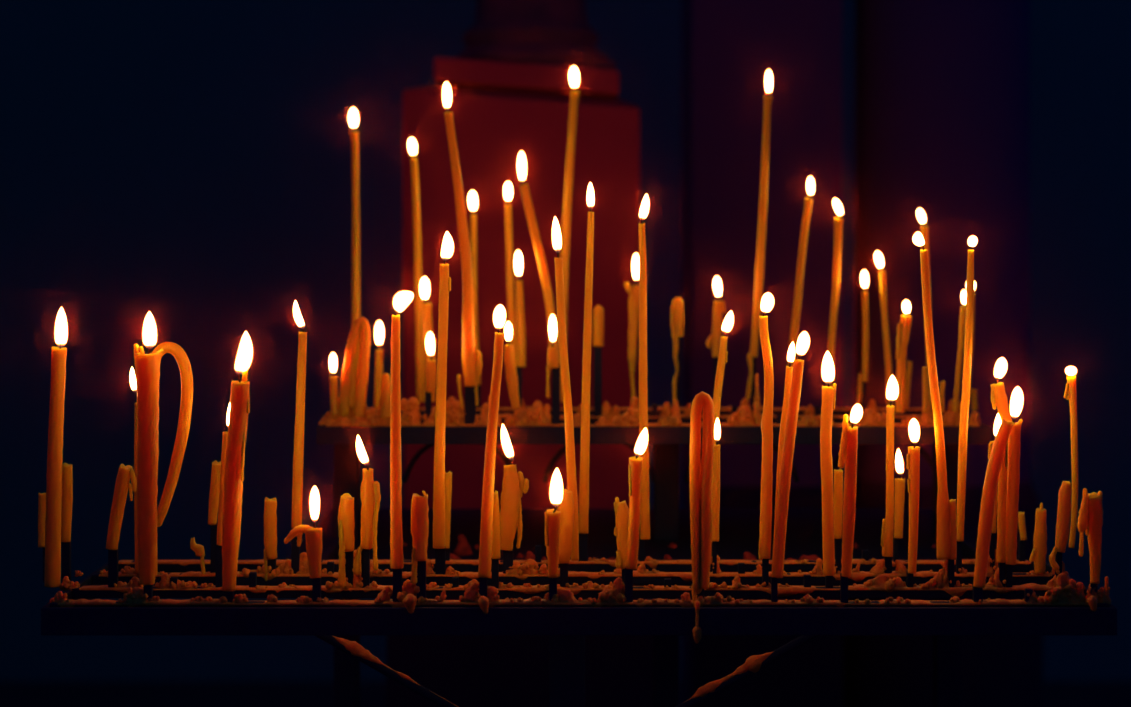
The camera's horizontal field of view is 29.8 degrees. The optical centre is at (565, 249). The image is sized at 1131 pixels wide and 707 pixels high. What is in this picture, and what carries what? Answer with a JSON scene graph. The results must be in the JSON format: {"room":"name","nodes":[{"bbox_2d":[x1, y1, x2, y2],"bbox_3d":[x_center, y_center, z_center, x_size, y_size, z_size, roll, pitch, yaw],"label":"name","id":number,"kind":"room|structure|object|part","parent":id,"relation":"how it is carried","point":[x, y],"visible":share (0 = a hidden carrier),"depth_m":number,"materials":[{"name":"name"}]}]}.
{"room":"church","nodes":[
{"label":"church","id":0,"kind":"room"},
{"bbox_2d":[0,0,1130,680],"bbox_3d":[0.000,-0.584,6.050,10.000,3.600,0.100,0,0,0],"label":"wall","id":1,"kind":"structure","parent":0,"point":[186,163],"depth_m":6.00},
{"bbox_2d":[0,681,1130,706],"bbox_3d":[0.000,1.241,2.300,10.000,0.050,7.600,0,0,0],"label":"floor","id":2,"kind":"structure","parent":0,"point":[12,693],"depth_m":5.84,"materials":[{"name":"black"}]},
{"bbox_2d":[385,57,653,706],"bbox_3d":[-0.056,0.484,2.850,0.363,1.464,0.360,0,0,0],"label":"stone plinth","id":3,"kind":"object","parent":2,"relation":"on","point":[501,110],"visible":0.6,"depth_m":2.71,"materials":[{"name":"red stone"}]},
{"bbox_2d":[454,0,615,69],"bbox_3d":[-0.046,-0.386,2.850,0.224,0.306,0.209,0,0,0],"label":"column base","id":4,"kind":"structure","parent":3,"relation":"on","point":[545,32],"depth_m":2.77,"materials":[{"name":"stone"}]},
{"bbox_3d":[-0.056,0.434,2.850,0.332,0.077,0.319,0,0,0],"label":"moulding","id":5,"kind":"part","parent":3,"relation":"part of","materials":[{"name":"metal"}]},
{"bbox_2d":[41,337,1116,706],"bbox_3d":[-0.001,0.650,1.970,0.853,1.131,0.780,0,0,0],"label":"rack","id":6,"kind":"object","parent":2,"relation":"on","point":[1053,603],"visible":0.88,"depth_m":1.74,"materials":[{"name":"metal"}]},
{"bbox_2d":[38,493,45,546],"bbox_3d":[-0.427,0.221,1.741,0.008,0.045,0.010,0,0,0],"label":"stub","id":7,"kind":"object","parent":6,"relation":"on","point":[41,496],"visible":0.73,"depth_m":1.74,"materials":[{"name":"orange wax"}]},
{"bbox_2d":[44,306,67,586],"bbox_3d":[-0.399,0.154,1.668,0.020,0.220,0.013,0,0,30],"label":"taper candle","id":8,"kind":"object","parent":6,"relation":"on","point":[52,575],"visible":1,"depth_m":1.66,"materials":[{"name":"orange wax"}]},
{"bbox_2d":[61,463,72,541],"bbox_3d":[-0.407,0.206,1.737,0.010,0.065,0.015,0,0,-28],"label":"stub","id":9,"kind":"object","parent":6,"relation":"on","point":[67,469],"visible":0.77,"depth_m":1.73,"materials":[{"name":"orange wax"}]},
{"bbox_2d":[106,464,136,549],"bbox_3d":[-0.348,0.201,1.665,0.028,0.068,0.011,0,0,28],"label":"stub","id":10,"kind":"object","parent":6,"relation":"on","point":[125,473],"visible":1,"depth_m":1.66,"materials":[{"name":"orange wax"}]},
{"bbox_2d":[129,367,137,572],"bbox_3d":[-0.349,0.179,1.737,0.012,0.169,0.015,0,0,0],"label":"taper candle","id":11,"kind":"object","parent":6,"relation":"on","point":[132,378],"visible":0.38,"depth_m":1.73,"materials":[{"name":"orange wax"}]},
{"bbox_2d":[133,311,163,584],"bbox_3d":[-0.314,0.148,1.601,0.019,0.206,0.019,0,0,-39],"label":"taper candle","id":12,"kind":"object","parent":6,"relation":"on","point":[147,366],"visible":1,"depth_m":1.59,"materials":[{"name":"orange wax"}]},
{"bbox_2d":[152,342,192,575],"bbox_3d":[-0.311,0.163,1.669,0.038,0.183,0.012,0,0,0],"label":"candle","id":13,"kind":"object","parent":6,"relation":"on","point":[176,350],"visible":0.44,"depth_m":1.67,"materials":[{"name":"orange wax"}]},
{"bbox_2d":[190,537,204,574],"bbox_3d":[-0.300,0.250,1.740,0.013,0.031,0.007,0,0,0],"label":"stub","id":14,"kind":"object","parent":6,"relation":"on","point":[199,550],"visible":1,"depth_m":1.74,"materials":[{"name":"orange wax"}]},
{"bbox_2d":[208,460,220,524],"bbox_3d":[-0.286,0.198,1.736,0.008,0.053,0.016,0,0,-36],"label":"stub","id":15,"kind":"object","parent":6,"relation":"on","point":[216,466],"visible":0.91,"depth_m":1.73,"materials":[{"name":"orange wax"}]},
{"bbox_2d":[217,403,229,545],"bbox_3d":[-0.267,0.175,1.669,0.013,0.113,0.009,0,0,25],"label":"taper candle","id":16,"kind":"object","parent":6,"relation":"on","point":[225,434],"visible":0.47,"depth_m":1.67,"materials":[{"name":"orange wax"}]},
{"bbox_2d":[222,330,253,590],"bbox_3d":[-0.246,0.158,1.595,0.027,0.196,0.015,0,0,27],"label":"taper candle","id":17,"kind":"object","parent":6,"relation":"on","point":[239,411],"visible":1,"depth_m":1.59,"materials":[{"name":"orange wax"}]},
{"bbox_2d":[263,497,276,580],"bbox_3d":[-0.241,0.236,1.736,0.012,0.069,0.016,0,0,0],"label":"stub","id":18,"kind":"object","parent":6,"relation":"on","point":[270,505],"visible":1,"depth_m":1.73,"materials":[{"name":"orange wax"}]},
{"bbox_2d":[291,300,306,527],"bbox_3d":[-0.217,0.134,1.740,0.013,0.187,0.009,0,0,0],"label":"taper candle","id":19,"kind":"object","parent":6,"relation":"on","point":[297,486],"visible":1,"depth_m":1.74,"materials":[{"name":"orange wax"}]},
{"bbox_2d":[284,485,321,577],"bbox_3d":[-0.198,0.212,1.604,0.029,0.070,0.016,0,0,0],"label":"taper candle","id":20,"kind":"object","parent":6,"relation":"on","point":[313,535],"visible":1,"depth_m":1.60,"materials":[{"name":"orange wax"}]},
{"bbox_2d":[329,352,338,415],"bbox_3d":[-0.218,0.127,2.004,0.008,0.061,0.016,0,0,-18],"label":"taper candle","id":21,"kind":"object","parent":6,"relation":"on","point":[332,359],"visible":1,"depth_m":2.00,"materials":[{"name":"orange wax"}]},
{"bbox_2d":[338,493,354,587],"bbox_3d":[-0.172,0.227,1.667,0.013,0.073,0.017,0,0,0],"label":"stub","id":22,"kind":"object","parent":6,"relation":"on","point":[346,524],"visible":1,"depth_m":1.66,"materials":[{"name":"orange wax"}]},
{"bbox_3d":[-0.217,0.694,2.117,0.024,1.044,0.024,0,0,0],"label":"leg","id":23,"kind":"part","parent":6,"relation":"part of","materials":[{"name":"metal"}]},
{"bbox_2d":[348,107,359,373],"bbox_3d":[-0.218,0.005,2.196,0.011,0.304,0.016,0,0,17],"label":"taper candle","id":24,"kind":"object","parent":6,"relation":"on","point":[353,118],"visible":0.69,"depth_m":2.19,"materials":[{"name":"orange wax"}]},
{"bbox_2d":[339,317,369,416],"bbox_3d":[-0.198,0.110,2.000,0.030,0.094,0.012,0,0,0],"label":"candle","id":25,"kind":"object","parent":6,"relation":"on","point":[353,387],"visible":1,"depth_m":2.00,"materials":[{"name":"orange wax"}]},
{"bbox_2d":[352,434,380,575],"bbox_3d":[-0.156,0.200,1.667,0.021,0.111,0.015,0,0,-14],"label":"taper candle","id":26,"kind":"object","parent":6,"relation":"on","point":[370,495],"visible":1,"depth_m":1.66,"materials":[{"name":"orange wax"}]},
{"bbox_2d":[374,320,383,407],"bbox_3d":[-0.184,0.113,2.099,0.011,0.087,0.010,0,0,0],"label":"taper candle","id":27,"kind":"object","parent":6,"relation":"on","point":[379,329],"visible":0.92,"depth_m":2.10,"materials":[{"name":"orange wax"}]},
{"bbox_2d":[380,373,390,417],"bbox_3d":[-0.167,0.137,2.001,0.013,0.043,0.015,0,0,0],"label":"stub","id":28,"kind":"object","parent":6,"relation":"on","point":[385,410],"visible":0.73,"depth_m":2.00,"materials":[{"name":"orange wax"}]},
{"bbox_2d":[390,290,413,568],"bbox_3d":[-0.123,0.135,1.602,0.018,0.209,0.014,0,0,0],"label":"taper candle","id":29,"kind":"object","parent":6,"relation":"on","point":[402,299],"visible":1,"depth_m":1.60,"materials":[{"name":"orange wax"}]},
{"bbox_2d":[408,137,425,401],"bbox_3d":[-0.153,0.020,2.197,0.020,0.274,0.010,0,0,-31],"label":"taper candle","id":30,"kind":"object","parent":6,"relation":"on","point":[412,145],"visible":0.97,"depth_m":2.19,"materials":[{"name":"orange wax"}]},
{"bbox_2d":[411,491,428,583],"bbox_3d":[-0.110,0.216,1.604,0.014,0.070,0.018,0,0,0],"label":"stub","id":31,"kind":"object","parent":6,"relation":"on","point":[419,507],"visible":1,"depth_m":1.60,"materials":[{"name":"orange wax"}]},
{"bbox_2d":[419,276,435,401],"bbox_3d":[-0.136,0.088,2.100,0.016,0.124,0.010,0,0,0],"label":"taper candle","id":32,"kind":"object","parent":6,"relation":"on","point":[424,286],"visible":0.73,"depth_m":2.10,"materials":[{"name":"orange wax"}]},
{"bbox_2d":[425,331,436,391],"bbox_3d":[-0.126,0.105,2.000,0.011,0.058,0.010,0,0,0],"label":"taper candle","id":33,"kind":"object","parent":6,"relation":"on","point":[431,368],"visible":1,"depth_m":2.00,"materials":[{"name":"orange wax"}]},
{"bbox_2d":[433,231,454,548],"bbox_3d":[-0.100,0.114,1.741,0.018,0.260,0.012,0,0,0],"label":"taper candle","id":34,"kind":"object","parent":6,"relation":"on","point":[447,246],"visible":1,"depth_m":1.74,"materials":[{"name":"orange wax"}]},
{"bbox_2d":[445,471,451,548],"bbox_3d":[-0.100,0.221,1.809,0.008,0.066,0.008,0,0,0],"label":"stub","id":35,"kind":"object","parent":6,"relation":"on","point":[448,476],"visible":0.73,"depth_m":1.81,"materials":[{"name":"orange wax"}]},
{"bbox_2d":[442,81,481,409],"bbox_3d":[-0.097,-0.004,2.000,0.038,0.308,0.014,0,0,0],"label":"taper candle","id":36,"kind":"object","parent":6,"relation":"on","point":[471,357],"visible":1,"depth_m":2.00,"materials":[{"name":"orange wax"}]},
{"bbox_2d":[468,190,480,384],"bbox_3d":[-0.094,0.039,2.200,0.014,0.202,0.010,0,0,0],"label":"taper candle","id":37,"kind":"object","parent":6,"relation":"on","point":[472,197],"visible":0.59,"depth_m":2.20,"materials":[{"name":"orange wax"}]},
{"bbox_2d":[478,304,506,577],"bbox_3d":[-0.055,0.143,1.604,0.024,0.206,0.011,0,0,-32],"label":"taper candle","id":38,"kind":"object","parent":6,"relation":"on","point":[499,316],"visible":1,"depth_m":1.60,"materials":[{"name":"orange wax"}]},
{"bbox_2d":[491,490,499,558],"bbox_3d":[-0.055,0.215,1.667,0.007,0.054,0.013,0,0,0],"label":"stub","id":39,"kind":"object","parent":6,"relation":"on","point":[496,513],"visible":0.68,"depth_m":1.66,"materials":[{"name":"orange wax"}]},
{"bbox_2d":[504,181,516,365],"bbox_3d":[-0.055,0.043,2.196,0.020,0.228,0.010,0,0,-44],"label":"taper candle","id":40,"kind":"object","parent":6,"relation":"on","point":[508,191],"visible":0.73,"depth_m":2.19,"materials":[{"name":"orange wax"}]},
{"bbox_2d":[504,321,519,408],"bbox_3d":[-0.050,0.108,2.002,0.016,0.082,0.011,0,0,24],"label":"taper candle","id":41,"kind":"object","parent":6,"relation":"on","point":[509,354],"visible":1,"depth_m":2.00,"materials":[{"name":"orange wax"}]},
{"bbox_2d":[500,423,528,550],"bbox_3d":[-0.043,0.194,1.744,0.025,0.104,0.017,0,0,-31],"label":"taper candle","id":42,"kind":"object","parent":6,"relation":"on","point":[514,484],"visible":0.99,"depth_m":1.74,"materials":[{"name":"orange wax"}]},
{"bbox_2d":[514,250,525,366],"bbox_3d":[-0.045,0.058,2.102,0.013,0.116,0.009,0,0,41],"label":"taper candle","id":43,"kind":"object","parent":6,"relation":"on","point":[518,260],"visible":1,"depth_m":2.10,"materials":[{"name":"orange wax"}]},
{"bbox_2d":[517,151,558,360],"bbox_3d":[-0.027,0.008,2.100,0.041,0.212,0.009,0,0,0],"label":"taper candle","id":44,"kind":"object","parent":6,"relation":"on","point":[521,162],"visible":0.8,"depth_m":2.10,"materials":[{"name":"orange wax"}]},
{"bbox_2d":[546,314,558,398],"bbox_3d":[-0.012,0.100,2.000,0.011,0.080,0.011,0,0,26],"label":"taper candle","id":45,"kind":"object","parent":6,"relation":"on","point":[552,354],"visible":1,"depth_m":2.00,"materials":[{"name":"orange wax"}]},
{"bbox_2d":[544,468,563,577],"bbox_3d":[-0.008,0.204,1.597,0.013,0.083,0.012,0,0,27],"label":"taper candle","id":46,"kind":"object","parent":6,"relation":"on","point":[556,488],"visible":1,"depth_m":1.59,"materials":[{"name":"orange wax"}]},
{"bbox_2d":[546,489,573,563],"bbox_3d":[-0.003,0.216,1.669,0.022,0.058,0.016,0,0,32],"label":"stub","id":47,"kind":"object","parent":6,"relation":"on","point":[566,530],"visible":0.6,"depth_m":1.66,"materials":[{"name":"orange wax"}]},
{"bbox_2d":[551,216,578,560],"bbox_3d":[0.000,0.113,1.737,0.024,0.282,0.009,0,0,-22],"label":"taper candle","id":48,"kind":"object","parent":6,"relation":"on","point":[556,235],"visible":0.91,"depth_m":1.73,"materials":[{"name":"orange wax"}]},
{"bbox_3d":[0.001,0.734,1.714,0.029,0.922,0.029,0,0,0],"label":"post","id":49,"kind":"part","parent":6,"relation":"part of","materials":[{"name":"metal"}]},
{"bbox_2d":[558,66,579,401],"bbox_3d":[0.003,-0.017,2.204,0.024,0.348,0.011,0,0,-23],"label":"taper candle","id":50,"kind":"object","parent":6,"relation":"on","point":[574,77],"visible":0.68,"depth_m":2.20,"materials":[{"name":"orange wax"}]},
{"bbox_3d":[0.010,0.269,1.746,0.795,0.008,0.012,0,0,0],"label":"rail","id":51,"kind":"part","parent":6,"relation":"part of","materials":[{"name":"metal"}]},
{"bbox_3d":[0.010,0.269,1.816,0.795,0.008,0.012,0,0,0],"label":"rail","id":52,"kind":"part","parent":6,"relation":"part of","materials":[{"name":"metal"}]},
{"bbox_3d":[0.010,0.269,1.676,0.795,0.008,0.012,0,0,0],"label":"rail","id":53,"kind":"part","parent":6,"relation":"part of","materials":[{"name":"metal"}]},
{"bbox_3d":[0.010,0.269,1.606,0.795,0.008,0.012,0,0,0],"label":"rail","id":54,"kind":"part","parent":6,"relation":"part of","materials":[{"name":"metal"}]},
{"bbox_2d":[579,182,594,533],"bbox_3d":[0.018,0.091,1.809,0.015,0.299,0.008,0,0,27],"label":"taper candle","id":55,"kind":"object","parent":6,"relation":"on","point":[590,197],"visible":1,"depth_m":1.80,"materials":[{"name":"orange wax"}]},
{"bbox_2d":[593,305,603,346],"bbox_3d":[0.033,0.074,2.099,0.011,0.041,0.013,0,0,0],"label":"stub","id":56,"kind":"object","parent":6,"relation":"on","point":[598,311],"visible":1,"depth_m":2.09,"materials":[{"name":"orange wax"}]},
{"bbox_2d":[614,497,628,568],"bbox_3d":[0.046,0.222,1.670,0.015,0.056,0.013,0,0,30],"label":"stub","id":57,"kind":"object","parent":6,"relation":"on","point":[621,509],"visible":0.76,"depth_m":1.67,"materials":[{"name":"orange wax"}]},
{"bbox_2d":[624,253,638,403],"bbox_3d":[0.067,0.081,2.102,0.017,0.156,0.013,0,0,-33],"label":"taper candle","id":58,"kind":"object","parent":6,"relation":"on","point":[633,301],"visible":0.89,"depth_m":2.10,"materials":[{"name":"orange wax"}]},
{"bbox_2d":[625,427,648,568],"bbox_3d":[0.053,0.186,1.596,0.019,0.107,0.012,0,0,33],"label":"taper candle","id":59,"kind":"object","parent":6,"relation":"on","point":[635,462],"visible":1,"depth_m":1.59,"materials":[{"name":"orange wax"}]},
{"bbox_2d":[264,509,1017,585],"bbox_3d":[0.083,0.288,2.095,0.684,0.002,0.530,0,0,0],"label":"shelf","id":60,"kind":"object","parent":6,"relation":"attached to","point":[738,528],"depth_m":2.12,"materials":[{"name":"metal"}]},
{"bbox_2d":[638,193,649,539],"bbox_3d":[0.067,0.099,1.812,0.010,0.294,0.013,0,0,0],"label":"taper candle","id":61,"kind":"object","parent":6,"relation":"on","point":[645,205],"visible":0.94,"depth_m":1.81,"materials":[{"name":"orange wax"}]},
{"bbox_3d":[0.083,0.168,2.006,0.624,0.008,0.012,0,0,0],"label":"rail","id":62,"kind":"part","parent":6,"relation":"part of","materials":[{"name":"metal"}]},
{"bbox_3d":[0.083,0.168,2.206,0.624,0.008,0.012,0,0,0],"label":"rail","id":63,"kind":"part","parent":6,"relation":"part of","materials":[{"name":"metal"}]},
{"bbox_3d":[0.083,0.168,2.106,0.624,0.008,0.012,0,0,0],"label":"rail","id":64,"kind":"part","parent":6,"relation":"part of","materials":[{"name":"metal"}]},
{"bbox_3d":[0.100,0.694,2.117,0.024,1.044,0.024,0,0,0],"label":"leg","id":65,"kind":"part","parent":6,"relation":"part of","materials":[{"name":"metal"}]},
{"bbox_2d":[670,297,683,403],"bbox_3d":[0.110,0.103,2.101,0.014,0.113,0.011,0,0,0],"label":"stub","id":66,"kind":"object","parent":6,"relation":"on","point":[677,308],"visible":0.93,"depth_m":2.10,"materials":[{"name":"orange wax"}]},
{"bbox_2d":[689,392,713,606],"bbox_3d":[0.102,0.187,1.600,0.019,0.162,0.011,0,0,0],"label":"candle","id":67,"kind":"object","parent":6,"relation":"on","point":[700,469],"visible":1,"depth_m":1.60,"materials":[{"name":"orange wax"}]},
{"bbox_2d":[706,276,724,356],"bbox_3d":[0.148,0.065,2.100,0.019,0.080,0.010,0,0,-21],"label":"taper candle","id":68,"kind":"object","parent":6,"relation":"on","point":[718,306],"visible":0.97,"depth_m":2.10,"materials":[{"name":"orange wax"}]},
{"bbox_2d":[712,417,720,540],"bbox_3d":[0.123,0.187,1.741,0.007,0.101,0.010,0,0,34],"label":"taper candle","id":69,"kind":"object","parent":6,"relation":"on","point":[717,428],"visible":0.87,"depth_m":1.74,"materials":[{"name":"orange wax"}]},
{"bbox_2d":[713,310,733,443],"bbox_3d":[0.131,0.150,1.808,0.025,0.198,0.010,0,0,0],"label":"taper candle","id":70,"kind":"object","parent":6,"relation":"on","point":[728,322],"visible":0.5,"depth_m":1.80,"materials":[{"name":"orange wax"}]},
{"bbox_2d":[746,69,772,399],"bbox_3d":[0.191,-0.015,2.099,0.027,0.326,0.009,0,0,0],"label":"taper candle","id":71,"kind":"object","parent":6,"relation":"on","point":[761,239],"visible":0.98,"depth_m":2.10,"materials":[{"name":"orange wax"}]},
{"bbox_2d":[758,292,774,559],"bbox_3d":[0.158,0.138,1.670,0.013,0.210,0.011,0,0,0],"label":"taper candle","id":72,"kind":"object","parent":6,"relation":"on","point":[767,302],"visible":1,"depth_m":1.67,"materials":[{"name":"orange wax"}]},
{"bbox_2d":[773,341,795,538],"bbox_3d":[0.171,0.159,1.670,0.018,0.176,0.007,0,0,0],"label":"taper candle","id":73,"kind":"object","parent":6,"relation":"on","point":[791,353],"visible":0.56,"depth_m":1.67,"materials":[{"name":"orange wax"}]},
{"bbox_2d":[771,331,809,577],"bbox_3d":[0.169,0.153,1.600,0.030,0.186,0.010,0,0,0],"label":"taper candle","id":74,"kind":"object","parent":6,"relation":"on","point":[803,340],"visible":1,"depth_m":1.60,"materials":[{"name":"orange wax"}]},
{"bbox_2d":[788,176,814,366],"bbox_3d":[0.232,0.040,2.103,0.030,0.225,0.009,0,0,-15],"label":"taper candle","id":75,"kind":"object","parent":6,"relation":"on","point":[810,182],"visible":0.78,"depth_m":2.10,"materials":[{"name":"orange wax"}]},
{"bbox_2d":[820,350,836,575],"bbox_3d":[0.206,0.167,1.671,0.012,0.176,0.012,0,0,43],"label":"taper candle","id":76,"kind":"object","parent":6,"relation":"on","point":[828,372],"visible":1,"depth_m":1.67,"materials":[{"name":"orange wax"}]},
{"bbox_2d":[826,198,843,386],"bbox_3d":[0.266,0.050,2.104,0.021,0.204,0.009,0,0,-28],"label":"taper candle","id":77,"kind":"object","parent":6,"relation":"on","point":[838,222],"visible":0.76,"depth_m":2.10,"materials":[{"name":"orange wax"}]},
{"bbox_2d":[834,469,842,538],"bbox_3d":[0.222,0.207,1.736,0.008,0.058,0.014,0,0,0],"label":"stub","id":78,"kind":"object","parent":6,"relation":"on","point":[838,474],"visible":0.96,"depth_m":1.73,"materials":[{"name":"orange wax"}]},
{"bbox_2d":[838,403,862,576],"bbox_3d":[0.214,0.180,1.594,0.018,0.131,0.016,0,0,23],"label":"taper candle","id":79,"kind":"object","parent":6,"relation":"on","point":[847,453],"visible":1,"depth_m":1.59,"materials":[{"name":"orange wax"}]},
{"bbox_2d":[856,270,868,403],"bbox_3d":[0.293,0.087,2.100,0.013,0.136,0.008,0,0,0],"label":"taper candle","id":80,"kind":"object","parent":6,"relation":"on","point":[864,278],"visible":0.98,"depth_m":2.10,"materials":[{"name":"orange wax"}]},
{"bbox_2d":[874,251,892,403],"bbox_3d":[0.314,0.076,2.101,0.019,0.152,0.009,0,0,15],"label":"taper candle","id":81,"kind":"object","parent":6,"relation":"on","point":[879,261],"visible":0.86,"depth_m":2.10,"materials":[{"name":"orange wax"}]},
{"bbox_2d":[881,374,898,556],"bbox_3d":[0.265,0.176,1.737,0.011,0.149,0.016,0,0,-39],"label":"taper candle","id":82,"kind":"object","parent":6,"relation":"on","point":[892,387],"visible":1,"depth_m":1.74,"materials":[{"name":"orange wax"}]},
{"bbox_2d":[894,448,904,537],"bbox_3d":[0.284,0.207,1.812,0.009,0.076,0.012,0,0,24],"label":"taper candle","id":83,"kind":"object","parent":6,"relation":"on","point":[899,483],"visible":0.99,"depth_m":1.81,"materials":[{"name":"orange wax"}]},
{"bbox_2d":[895,300,911,412],"bbox_3d":[0.316,0.099,1.996,0.015,0.106,0.016,0,0,0],"label":"taper candle","id":84,"kind":"object","parent":6,"relation":"on","point":[903,328],"visible":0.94,"depth_m":1.99,"materials":[{"name":"orange wax"}]},
{"bbox_2d":[905,360,912,409],"bbox_3d":[0.337,0.133,2.101,0.012,0.050,0.007,0,0,-27],"label":"stub","id":85,"kind":"object","parent":6,"relation":"on","point":[909,363],"visible":0.82,"depth_m":2.10,"materials":[{"name":"orange wax"}]},
{"bbox_2d":[906,418,920,573],"bbox_3d":[0.273,0.192,1.669,0.010,0.122,0.010,0,0,29],"label":"taper candle","id":86,"kind":"object","parent":6,"relation":"on","point":[913,456],"visible":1,"depth_m":1.67,"materials":[{"name":"orange wax"}]},
{"bbox_2d":[917,208,931,403],"bbox_3d":[0.355,0.055,2.102,0.017,0.193,0.008,0,0,11],"label":"taper candle","id":87,"kind":"object","parent":6,"relation":"on","point":[921,216],"visible":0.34,"depth_m":2.10,"materials":[{"name":"orange wax"}]},
{"bbox_2d":[922,366,928,411],"bbox_3d":[0.339,0.131,2.004,0.006,0.043,0.014,0,0,0],"label":"stub","id":88,"kind":"object","parent":6,"relation":"on","point":[925,386],"visible":1,"depth_m":2.00,"materials":[{"name":"orange wax"}]},
{"bbox_2d":[912,231,950,559],"bbox_3d":[0.287,0.114,1.668,0.032,0.258,0.012,0,0,-11],"label":"taper candle","id":89,"kind":"object","parent":6,"relation":"on","point":[943,545],"visible":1,"depth_m":1.67,"materials":[{"name":"orange wax"}]},
{"bbox_2d":[939,380,944,411],"bbox_3d":[0.354,0.138,2.002,0.006,0.030,0.010,0,0,17],"label":"stub","id":90,"kind":"object","parent":6,"relation":"on","point":[942,384],"visible":0.79,"depth_m":2.00,"materials":[{"name":"orange wax"}]},
{"bbox_3d":[0.379,0.694,2.117,0.024,1.044,0.024,0,0,0],"label":"leg","id":91,"kind":"part","parent":6,"relation":"part of","materials":[{"name":"metal"}]},
{"bbox_2d":[949,499,956,559],"bbox_3d":[0.303,0.219,1.671,0.008,0.047,0.009,0,0,-27],"label":"stub","id":92,"kind":"object","parent":6,"relation":"on","point":[952,503],"visible":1,"depth_m":1.67,"materials":[{"name":"orange wax"}]},
{"bbox_2d":[952,290,966,411],"bbox_3d":[0.370,0.095,1.999,0.014,0.115,0.006,0,0,11],"label":"taper candle","id":93,"kind":"object","parent":6,"relation":"on","point":[955,404],"visible":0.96,"depth_m":2.00,"materials":[{"name":"orange wax"}]},
{"bbox_2d":[957,235,977,541],"bbox_3d":[0.328,0.113,1.739,0.018,0.250,0.008,0,0,0],"label":"taper candle","id":94,"kind":"object","parent":6,"relation":"on","point":[972,241],"visible":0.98,"depth_m":1.74,"materials":[{"name":"orange wax"}]},
{"bbox_2d":[966,282,975,403],"bbox_3d":[0.398,0.091,2.097,0.014,0.123,0.010,0,0,25],"label":"taper candle","id":95,"kind":"object","parent":6,"relation":"on","point":[974,282],"visible":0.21,"depth_m":2.10,"materials":[{"name":"orange wax"}]},
{"bbox_2d":[971,388,978,409],"bbox_3d":[0.404,0.147,2.101,0.007,0.022,0.009,0,0,0],"label":"stub","id":96,"kind":"object","parent":6,"relation":"on","point":[974,396],"visible":1,"depth_m":2.10,"materials":[{"name":"orange wax"}]},
{"bbox_2d":[973,418,1013,587],"bbox_3d":[0.322,0.190,1.602,0.032,0.127,0.010,0,0,-8],"label":"taper candle","id":97,"kind":"object","parent":6,"relation":"on","point":[1000,442],"visible":1,"depth_m":1.60,"materials":[{"name":"orange wax"}]},
{"bbox_2d":[988,413,1000,532],"bbox_3d":[0.351,0.182,1.744,0.014,0.099,0.009,0,0,-35],"label":"taper candle","id":98,"kind":"object","parent":6,"relation":"on","point":[997,422],"visible":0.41,"depth_m":1.74,"materials":[{"name":"orange wax"}]},
{"bbox_2d":[990,357,1012,560],"bbox_3d":[0.357,0.171,1.740,0.020,0.168,0.011,0,0,0],"label":"taper candle","id":99,"kind":"object","parent":6,"relation":"on","point":[999,398],"visible":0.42,"depth_m":1.74,"materials":[{"name":"orange wax"}]},
{"bbox_2d":[996,444,1007,562],"bbox_3d":[0.342,0.197,1.668,0.008,0.095,0.011,0,0,-15],"label":"stub","id":100,"kind":"object","parent":6,"relation":"on","point":[1002,481],"visible":0.81,"depth_m":1.67,"materials":[{"name":"orange wax"}]},
{"bbox_2d":[1005,386,1023,564],"bbox_3d":[0.352,0.176,1.668,0.014,0.140,0.013,0,0,0],"label":"taper candle","id":101,"kind":"object","parent":6,"relation":"on","point":[1016,404],"visible":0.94,"depth_m":1.66,"materials":[{"name":"orange wax"}]},
{"bbox_2d":[1018,511,1026,539],"bbox_3d":[0.389,0.234,1.810,0.008,0.025,0.006,0,0,28],"label":"stub","id":102,"kind":"object","parent":6,"relation":"on","point":[1021,515],"visible":0.94,"depth_m":1.81,"materials":[{"name":"orange wax"}]},
{"bbox_2d":[1029,502,1046,573],"bbox_3d":[0.386,0.235,1.740,0.015,0.058,0.011,0,0,0],"label":"stub","id":103,"kind":"object","parent":6,"relation":"on","point":[1039,551],"visible":1,"depth_m":1.74,"materials":[{"name":"orange wax"}]},
{"bbox_2d":[1049,481,1071,570],"bbox_3d":[0.389,0.216,1.671,0.020,0.070,0.010,0,0,-33],"label":"stub","id":104,"kind":"object","parent":6,"relation":"on","point":[1064,495],"visible":1,"depth_m":1.67,"materials":[{"name":"orange wax"}]},
{"bbox_2d":[1063,365,1077,547],"bbox_3d":[0.415,0.169,1.745,0.012,0.150,0.013,0,0,-30],"label":"taper candle","id":105,"kind":"object","parent":6,"relation":"on","point":[1070,371],"visible":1,"depth_m":1.74,"materials":[{"name":"orange wax"}]},
{"bbox_2d":[1077,488,1102,583],"bbox_3d":[0.393,0.214,1.597,0.020,0.072,0.014,0,0,0],"label":"stub","id":106,"kind":"object","parent":6,"relation":"on","point":[1090,518],"visible":1,"depth_m":1.59,"materials":[{"name":"orange wax"}]},
{"bbox_2d":[843,0,1042,706],"bbox_3d":[0.590,-0.559,3.335,0.310,3.550,0.310,0,0,0],"label":"stone pillar","id":107,"kind":"structure","parent":2,"relation":"on","point":[942,87],"depth_m":3.22,"materials":[{"name":"paint"}]},
{"bbox_2d":[681,0,841,702],"bbox_3d":[0.303,-0.584,3.350,0.226,3.600,0.300,0,0,0],"label":"column","id":108,"kind":"structure","parent":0,"point":[728,47],"depth_m":3.20,"materials":[{"name":"paint"}]},
{"bbox_2d":[692,487,842,706],"bbox_3d":[0.303,0.786,3.192,0.226,0.860,0.015,0,0,0],"label":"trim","id":109,"kind":"structure","parent":108,"relation":"attached to","point":[810,675],"depth_m":3.19,"materials":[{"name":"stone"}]}
]}

